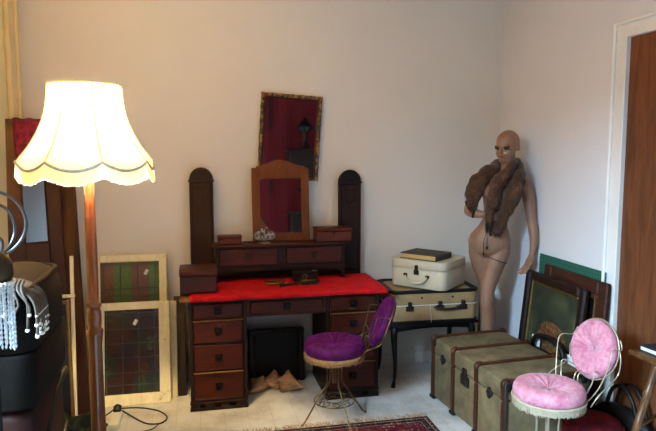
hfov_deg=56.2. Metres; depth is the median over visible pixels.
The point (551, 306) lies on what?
framed painting
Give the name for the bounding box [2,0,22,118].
trim
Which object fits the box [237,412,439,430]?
rug
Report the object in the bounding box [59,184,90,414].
plank
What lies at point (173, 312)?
plank
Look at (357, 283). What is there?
cloth
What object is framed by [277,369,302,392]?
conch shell
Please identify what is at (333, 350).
wire chair
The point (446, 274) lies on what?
case
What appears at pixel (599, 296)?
picture frame
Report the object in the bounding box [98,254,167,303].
leaded window
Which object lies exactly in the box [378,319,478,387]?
side table
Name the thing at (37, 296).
fringed shawl
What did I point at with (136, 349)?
leaded window
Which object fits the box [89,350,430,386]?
baseboard
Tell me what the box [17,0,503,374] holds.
wall
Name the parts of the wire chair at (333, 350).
leg, leg, seat, leg, leg, backrest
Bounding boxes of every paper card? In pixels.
[532,334,539,346]
[566,354,575,367]
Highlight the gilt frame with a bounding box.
[60,300,74,416]
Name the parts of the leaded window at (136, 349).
coloured glass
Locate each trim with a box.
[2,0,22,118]
[595,10,655,405]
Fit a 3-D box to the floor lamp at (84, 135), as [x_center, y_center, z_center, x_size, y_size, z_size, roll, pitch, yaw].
[-1.011,0.433,2.655,0.538,1.976,0.538,-1,6,-12]
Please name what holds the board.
on the floor
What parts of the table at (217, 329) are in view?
post, drawer, handle, drawer, worn rail, handle, drawer, handle, worn rail, drawer, handle, shelf drawer, handle, drawer, frame, handle, shelf drawer, handle, post, drawer, drawer, worn rail, drawer, handle, handle, handle, drawer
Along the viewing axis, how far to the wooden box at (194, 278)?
3.98 m
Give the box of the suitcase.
[376,279,477,323]
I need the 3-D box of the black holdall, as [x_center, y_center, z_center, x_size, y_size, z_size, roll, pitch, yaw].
[1.649,1.125,3.420,0.120,0.401,0.460,-1,6,-12]
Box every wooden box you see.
[179,263,216,293]
[217,234,241,244]
[313,225,351,241]
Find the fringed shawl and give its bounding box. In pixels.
[0,277,48,338]
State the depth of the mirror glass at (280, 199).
4.50 m
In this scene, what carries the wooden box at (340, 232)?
on the table at (217, 329)
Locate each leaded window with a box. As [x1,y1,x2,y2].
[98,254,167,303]
[100,300,170,407]
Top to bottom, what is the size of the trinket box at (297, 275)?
0.076 m
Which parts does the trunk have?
trunk lid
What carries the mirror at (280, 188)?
on the table at (217, 329)
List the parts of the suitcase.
case lid, handle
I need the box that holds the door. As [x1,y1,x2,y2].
[613,31,655,430]
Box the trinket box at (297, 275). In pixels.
[292,269,317,281]
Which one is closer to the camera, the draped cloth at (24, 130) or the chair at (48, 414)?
the chair at (48, 414)
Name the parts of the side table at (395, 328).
leg, leg, leg, leg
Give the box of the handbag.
[530,333,565,362]
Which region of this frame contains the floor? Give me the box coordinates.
[78,361,472,430]
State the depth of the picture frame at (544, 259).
3.99 m
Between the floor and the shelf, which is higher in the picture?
the shelf
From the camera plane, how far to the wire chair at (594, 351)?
3.13 m
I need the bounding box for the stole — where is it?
[464,157,525,255]
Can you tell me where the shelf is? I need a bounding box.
[211,239,348,247]
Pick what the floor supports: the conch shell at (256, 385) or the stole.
the conch shell at (256, 385)
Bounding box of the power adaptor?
[106,404,167,430]
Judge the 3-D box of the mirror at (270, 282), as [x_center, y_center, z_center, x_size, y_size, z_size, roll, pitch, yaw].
[-0.324,0.468,4.305,0.256,0.020,0.110,-1,6,-6]
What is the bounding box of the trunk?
[429,328,589,430]
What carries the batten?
on the floor
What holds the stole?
hanging from the mannequin
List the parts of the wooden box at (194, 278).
lid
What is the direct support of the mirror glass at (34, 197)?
attached to the mirror at (42, 242)
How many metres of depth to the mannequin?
4.41 m
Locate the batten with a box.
[62,256,77,415]
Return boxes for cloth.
[12,117,40,157]
[190,273,387,302]
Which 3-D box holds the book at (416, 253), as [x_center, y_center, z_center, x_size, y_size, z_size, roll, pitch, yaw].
[0.719,0.288,4.509,0.297,0.042,0.240,5,8,38]
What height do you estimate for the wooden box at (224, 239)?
0.059 m
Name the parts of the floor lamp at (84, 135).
braid trim, lamp shade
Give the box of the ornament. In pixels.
[254,227,274,243]
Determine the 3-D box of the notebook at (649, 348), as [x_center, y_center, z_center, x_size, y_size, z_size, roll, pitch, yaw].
[1.689,0.673,3.000,0.173,0.024,0.246,-2,6,-18]
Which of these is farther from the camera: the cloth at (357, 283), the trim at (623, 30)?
the cloth at (357, 283)
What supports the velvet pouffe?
on the floor
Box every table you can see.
[179,167,378,411]
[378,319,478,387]
[628,349,655,430]
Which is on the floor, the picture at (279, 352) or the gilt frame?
the gilt frame
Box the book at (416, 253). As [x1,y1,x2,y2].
[400,248,451,261]
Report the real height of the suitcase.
0.245 m
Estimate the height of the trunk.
0.458 m
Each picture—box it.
[255,334,297,376]
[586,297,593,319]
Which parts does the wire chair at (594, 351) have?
leg, seat, backrest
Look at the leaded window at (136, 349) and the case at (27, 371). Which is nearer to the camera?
the case at (27, 371)
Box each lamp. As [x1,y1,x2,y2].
[0,191,27,430]
[13,79,154,430]
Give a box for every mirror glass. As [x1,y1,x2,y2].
[22,180,47,242]
[260,179,301,232]
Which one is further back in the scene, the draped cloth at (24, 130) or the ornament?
the ornament
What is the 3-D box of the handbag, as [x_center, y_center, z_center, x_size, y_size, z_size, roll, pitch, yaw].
[1.418,0.897,3.969,0.034,0.252,0.388,-1,6,-12]
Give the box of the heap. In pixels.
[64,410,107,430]
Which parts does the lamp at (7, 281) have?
stem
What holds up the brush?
on the cloth at (357, 283)
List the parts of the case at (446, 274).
handle, case lid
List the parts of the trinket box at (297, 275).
lid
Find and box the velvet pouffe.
[561,409,624,430]
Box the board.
[173,296,186,395]
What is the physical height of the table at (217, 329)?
1.580 m
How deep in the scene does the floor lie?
4.05 m
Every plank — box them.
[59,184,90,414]
[170,300,177,398]
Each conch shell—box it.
[248,376,269,394]
[264,369,280,389]
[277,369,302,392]
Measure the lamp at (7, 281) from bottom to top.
1.610 m
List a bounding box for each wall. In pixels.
[0,0,8,255]
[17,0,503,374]
[494,0,655,399]
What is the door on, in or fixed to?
in the wall at (557, 54)
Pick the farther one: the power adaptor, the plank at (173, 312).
the plank at (173, 312)
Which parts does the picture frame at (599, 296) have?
moulding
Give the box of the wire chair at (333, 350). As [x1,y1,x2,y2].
[301,296,396,430]
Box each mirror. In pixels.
[5,119,66,300]
[251,160,309,241]
[257,92,322,180]
[264,280,297,284]
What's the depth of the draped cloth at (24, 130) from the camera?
3.83 m
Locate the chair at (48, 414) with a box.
[2,365,70,430]
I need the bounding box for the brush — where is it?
[279,279,319,286]
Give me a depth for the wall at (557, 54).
4.12 m
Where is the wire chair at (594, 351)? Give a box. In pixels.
[511,318,622,430]
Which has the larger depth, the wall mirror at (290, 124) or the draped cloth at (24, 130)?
the wall mirror at (290, 124)
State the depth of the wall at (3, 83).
3.75 m
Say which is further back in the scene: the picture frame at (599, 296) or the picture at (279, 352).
the picture at (279, 352)
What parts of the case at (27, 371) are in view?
case lid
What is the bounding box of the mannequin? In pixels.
[464,130,538,330]
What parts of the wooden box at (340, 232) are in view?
lid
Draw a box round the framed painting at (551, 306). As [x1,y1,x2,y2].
[518,269,589,358]
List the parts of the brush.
handle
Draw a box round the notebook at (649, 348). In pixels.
[640,343,655,355]
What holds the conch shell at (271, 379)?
on the floor
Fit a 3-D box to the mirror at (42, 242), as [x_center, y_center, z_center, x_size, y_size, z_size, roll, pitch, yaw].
[-1.851,0.341,3.913,0.324,1.895,0.195,-4,7,-36]
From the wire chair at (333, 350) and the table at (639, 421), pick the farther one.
the wire chair at (333, 350)
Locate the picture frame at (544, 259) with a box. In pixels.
[539,253,606,281]
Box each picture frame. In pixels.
[248,326,304,379]
[539,253,606,281]
[544,264,610,393]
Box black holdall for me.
[594,382,651,430]
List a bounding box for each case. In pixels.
[0,262,65,412]
[392,255,464,290]
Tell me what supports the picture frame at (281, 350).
on the floor
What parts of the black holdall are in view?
carry handle, carry handle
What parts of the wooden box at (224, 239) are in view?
lid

